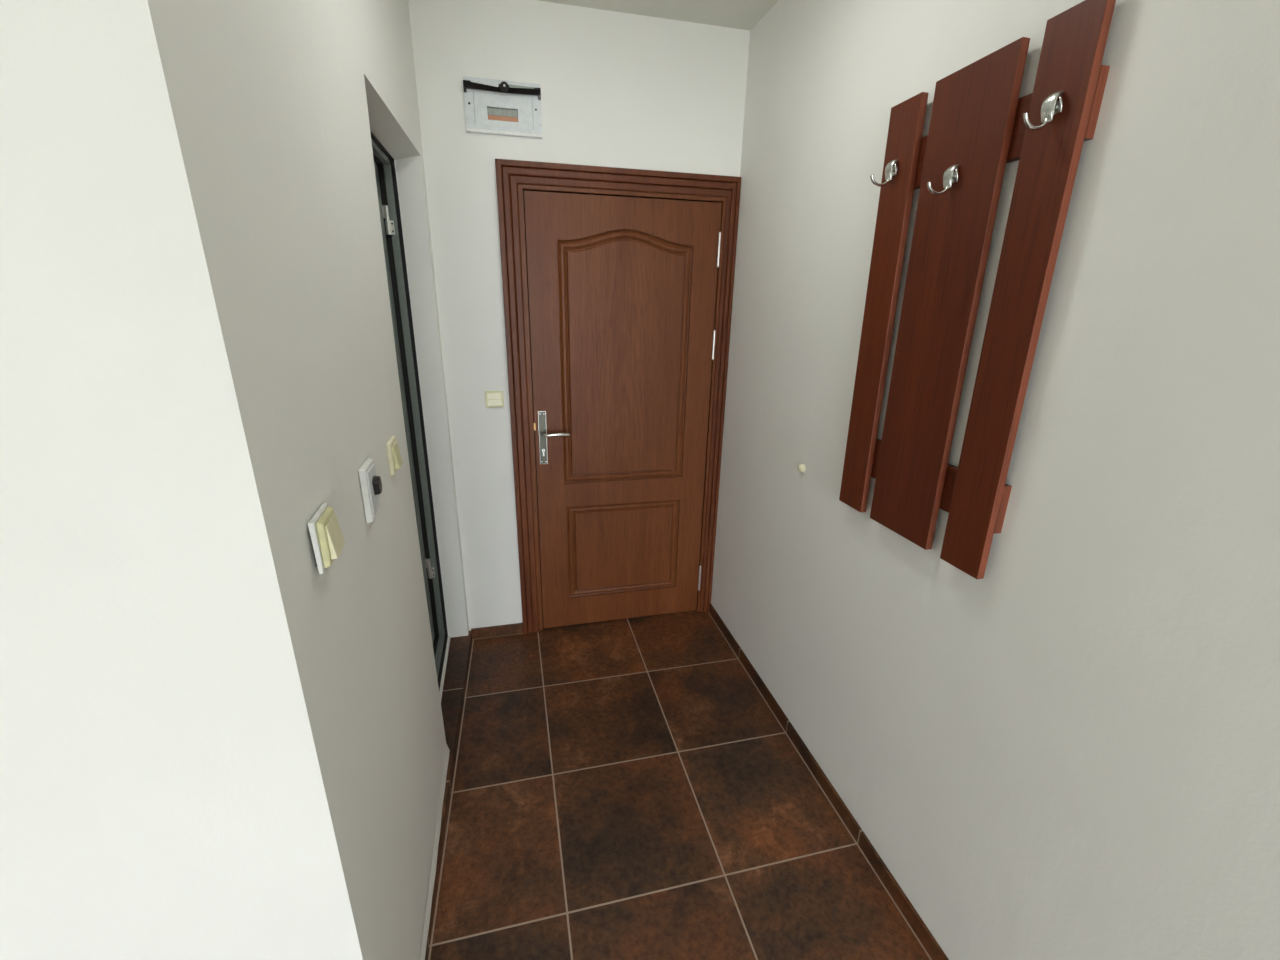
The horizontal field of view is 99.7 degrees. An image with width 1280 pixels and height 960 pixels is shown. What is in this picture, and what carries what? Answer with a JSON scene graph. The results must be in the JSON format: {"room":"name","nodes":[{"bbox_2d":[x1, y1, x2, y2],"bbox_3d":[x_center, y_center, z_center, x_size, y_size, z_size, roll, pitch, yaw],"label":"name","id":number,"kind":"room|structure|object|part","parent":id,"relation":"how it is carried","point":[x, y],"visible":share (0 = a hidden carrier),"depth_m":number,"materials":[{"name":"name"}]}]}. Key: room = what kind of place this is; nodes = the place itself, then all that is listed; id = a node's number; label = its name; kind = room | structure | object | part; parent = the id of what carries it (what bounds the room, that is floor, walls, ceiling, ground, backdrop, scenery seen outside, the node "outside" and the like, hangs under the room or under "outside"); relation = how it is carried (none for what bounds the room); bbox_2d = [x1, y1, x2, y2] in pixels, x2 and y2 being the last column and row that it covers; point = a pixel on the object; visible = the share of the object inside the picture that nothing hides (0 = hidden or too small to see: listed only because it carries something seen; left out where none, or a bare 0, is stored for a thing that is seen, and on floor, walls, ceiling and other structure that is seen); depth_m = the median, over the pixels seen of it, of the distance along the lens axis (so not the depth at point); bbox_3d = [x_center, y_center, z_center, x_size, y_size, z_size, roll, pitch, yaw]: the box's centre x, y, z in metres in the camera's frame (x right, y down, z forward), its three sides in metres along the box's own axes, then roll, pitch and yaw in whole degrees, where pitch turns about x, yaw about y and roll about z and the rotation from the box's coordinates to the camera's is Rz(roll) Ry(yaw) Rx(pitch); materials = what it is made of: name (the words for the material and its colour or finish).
{"room":"apartment entrance hallway","nodes":[
{"label":"apartment entrance hallway","id":0,"kind":"room"},
{"bbox_2d":[0,0,362,959],"bbox_3d":[-1.344,0.161,0.526,1.808,2.659,0.130,-3,20,-13],"label":"wall","id":1,"kind":"structure","parent":0,"point":[163,795],"depth_m":0.63,"materials":[{"name":"white paint"}]},
{"bbox_2d":[147,0,468,959],"bbox_3d":[-0.695,-0.145,1.451,0.165,2.659,1.720,-3,20,-13],"label":"wall","id":2,"kind":"structure","parent":0,"point":[276,105],"depth_m":0.94,"materials":[{"name":"white paint"}]},
{"bbox_2d":[308,503,344,573],"bbox_3d":[-0.470,0.086,0.817,0.028,0.082,0.083,-3,20,-13],"label":"light switch","id":3,"kind":"object","parent":2,"relation":"attached to","point":[327,539],"visible":1,"depth_m":0.79,"materials":[{"name":"white plastic"}]},
{"bbox_3d":[-0.477,0.087,0.815,0.008,0.082,0.083,-4,20,-14],"label":"backing plate","id":4,"kind":"part","parent":3,"relation":"part of","materials":[{"name":"white plastic"}]},
{"bbox_3d":[-0.470,0.085,0.818,0.009,0.072,0.071,-5,20,-16],"label":"switch frame","id":5,"kind":"part","parent":3,"relation":"part of","materials":[{"name":"beige plastic"}]},
{"bbox_2d":[358,458,381,522],"bbox_3d":[-0.540,0.020,1.096,0.025,0.113,0.081,-3,20,-13],"label":"wall control","id":6,"kind":"object","parent":2,"relation":"attached to","point":[371,484],"visible":1,"depth_m":1.07,"materials":[{"name":"white plastic"}]},
{"bbox_3d":[-0.540,0.020,1.096,0.002,0.093,0.061,-3,20,-13],"label":"plate","id":7,"kind":"part","parent":6,"relation":"part of","materials":[{"name":"grey plastic"}]},
{"bbox_3d":[-0.535,0.010,1.101,0.011,0.038,0.033,-3,20,-13],"label":"knob","id":8,"kind":"part","parent":6,"relation":"part of","materials":[{"name":"black plastic"}]},
{"bbox_2d":[386,436,402,475],"bbox_3d":[-0.603,-0.061,1.332,0.020,0.081,0.079,-3,20,-13],"label":"light switch","id":9,"kind":"object","parent":2,"relation":"attached to","point":[395,461],"visible":1,"depth_m":1.31,"materials":[{"name":"beige plastic"}]},
{"bbox_2d":[370,131,447,689],"bbox_3d":[-0.867,-0.084,1.925,0.104,2.004,0.710,-3,20,-13],"label":"door","id":10,"kind":"structure","parent":2,"relation":"in","point":[384,163],"depth_m":2.17,"materials":[{"name":"black metal"}]},
{"bbox_2d":[420,744,449,959],"bbox_3d":[-0.580,1.115,1.507,0.011,0.036,0.958,-3,20,-13],"label":"trim","id":11,"kind":"structure","parent":2,"relation":"attached to","point":[446,759],"depth_m":1.55,"materials":[{"name":"white paint"}]},
{"bbox_2d":[425,750,454,959],"bbox_3d":[-0.585,1.159,1.520,0.022,0.054,0.960,-3,19,-12],"label":"baseboard","id":12,"kind":"structure","parent":2,"relation":"attached to","point":[451,763],"depth_m":1.70,"materials":[{"name":"brown tile"}]},
{"bbox_2d":[439,636,450,700],"bbox_3d":[-0.867,0.892,2.267,0.082,0.061,0.710,-3,20,-13],"label":"trim","id":13,"kind":"structure","parent":2,"relation":"attached to","point":[449,637],"depth_m":2.37,"materials":[{"name":"white paint"}]},
{"bbox_2d":[441,631,472,757],"bbox_3d":[-0.785,0.885,2.307,0.096,0.050,0.749,-3,20,-13],"label":"threshold","id":14,"kind":"object","parent":2,"relation":"attached to","point":[457,666],"depth_m":2.28,"materials":[{"name":"brown tile"}]},
{"bbox_2d":[408,0,749,630],"bbox_3d":[-0.315,-0.472,2.436,1.450,2.669,0.120,-3,20,-13],"label":"wall","id":15,"kind":"structure","parent":0,"point":[619,89],"depth_m":2.10,"materials":[{"name":"white paint"}]},
{"bbox_2d":[485,391,503,407],"bbox_3d":[-0.627,-0.348,2.328,0.075,0.070,0.012,-3,20,-13],"label":"light switch","id":16,"kind":"object","parent":15,"relation":"attached to","point":[492,398],"visible":1,"depth_m":2.32,"materials":[{"name":"beige plastic"}]},
{"bbox_2d":[471,623,522,638],"bbox_3d":[-0.710,0.751,2.693,0.247,0.054,0.010,-3,20,-13],"label":"baseboard","id":17,"kind":"structure","parent":15,"relation":"attached to","point":[499,630],"depth_m":2.69,"materials":[{"name":"brown tile"}]},
{"bbox_2d":[462,76,541,138],"bbox_3d":[-0.510,-1.382,2.017,0.276,0.173,0.122,-3,20,-13],"label":"box","id":18,"kind":"object","parent":15,"relation":"attached to","point":[492,106],"visible":1,"depth_m":2.00,"materials":[{"name":"grey plastic"}]},
{"bbox_3d":[-0.499,-1.423,1.964,0.272,0.025,0.027,-3,20,-13],"label":"lid","id":19,"kind":"part","parent":18,"relation":"part of","materials":[{"name":"black plastic"}]},
{"bbox_3d":[-0.505,-1.372,2.005,0.210,0.110,0.012,-3,20,-13],"label":"plate","id":20,"kind":"part","parent":18,"relation":"part of","materials":[{"name":"grey plastic"}]},
{"bbox_2d":[495,159,740,633],"bbox_3d":[-0.086,-0.252,2.504,0.997,2.098,0.115,-3,20,-13],"label":"door","id":21,"kind":"structure","parent":15,"relation":"in","point":[618,283],"depth_m":2.43,"materials":[{"name":"brown wood"}]},
{"bbox_3d":[-0.438,-0.190,2.436,0.037,0.247,0.004,-3,20,-13],"label":"handle plate","id":22,"kind":"part","parent":21,"relation":"part of","materials":[{"name":"silver metal"}]},
{"bbox_3d":[-0.374,-0.201,2.400,0.123,0.020,0.027,-3,20,-13],"label":"handle","id":23,"kind":"part","parent":21,"relation":"part of","materials":[{"name":"silver metal"}]},
{"bbox_3d":[-0.082,0.345,2.727,0.566,0.498,0.018,-3,20,-13],"label":"panel","id":24,"kind":"part","parent":21,"relation":"part of","materials":[{"name":"brown wood"}]},
{"bbox_3d":[-0.065,-0.521,2.428,0.582,1.102,0.018,-3,20,-13],"label":"panel","id":25,"kind":"part","parent":21,"relation":"part of","materials":[{"name":"brown wood"}]},
{"bbox_2d":[538,0,778,30],"bbox_3d":[-0.166,-0.546,-1.584,3.220,0.100,7.520,-3,20,-13],"label":"ceiling","id":26,"kind":"structure","parent":0,"point":[737,14],"depth_m":1.96,"materials":[{"name":"paint"}]},
{"bbox_2d":[427,610,931,959],"bbox_3d":[-0.797,1.285,1.316,3.100,0.060,2.960,-3,20,-13],"label":"floor","id":27,"kind":"structure","parent":0,"point":[622,789],"depth_m":1.76,"materials":[{"name":"brown tile"}]},
{"bbox_2d":[711,0,1279,959],"bbox_3d":[1.313,0.673,-0.780,0.120,2.669,7.520,-3,20,-13],"label":"wall","id":28,"kind":"structure","parent":0,"point":[1070,750],"depth_m":1.03,"materials":[{"name":"white paint"}]},
{"bbox_2d":[798,463,804,472],"bbox_3d":[0.571,-0.042,1.914,0.020,0.032,0.034,-3,20,-13],"label":"bumper cover","id":29,"kind":"object","parent":28,"relation":"attached to","point":[801,467],"visible":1,"depth_m":1.91,"materials":[{"name":"beige plastic"}]},
{"bbox_2d":[709,603,948,959],"bbox_3d":[1.242,1.879,-0.453,0.010,0.054,7.378,-3,20,-13],"label":"baseboard","id":30,"kind":"structure","parent":28,"relation":"attached to","point":[934,950],"depth_m":1.77,"materials":[{"name":"brown tile"}]},
{"bbox_2d":[839,0,1115,578],"bbox_3d":[0.662,-0.359,1.251,0.102,1.046,0.521,-3,18,-13],"label":"coat rack","id":31,"kind":"object","parent":28,"relation":"attached to","point":[980,124],"visible":1,"depth_m":1.16,"materials":[{"name":"brown wood"}]},
{"bbox_3d":[0.698,-0.014,1.370,0.018,0.106,0.520,-3,18,-13],"label":"rail","id":32,"kind":"part","parent":31,"relation":"part of","materials":[{"name":"brown wood"}]},
{"bbox_3d":[0.708,-0.712,1.149,0.018,0.106,0.520,-3,18,-13],"label":"rail","id":33,"kind":"part","parent":31,"relation":"part of","materials":[{"name":"brown wood"}]}
]}

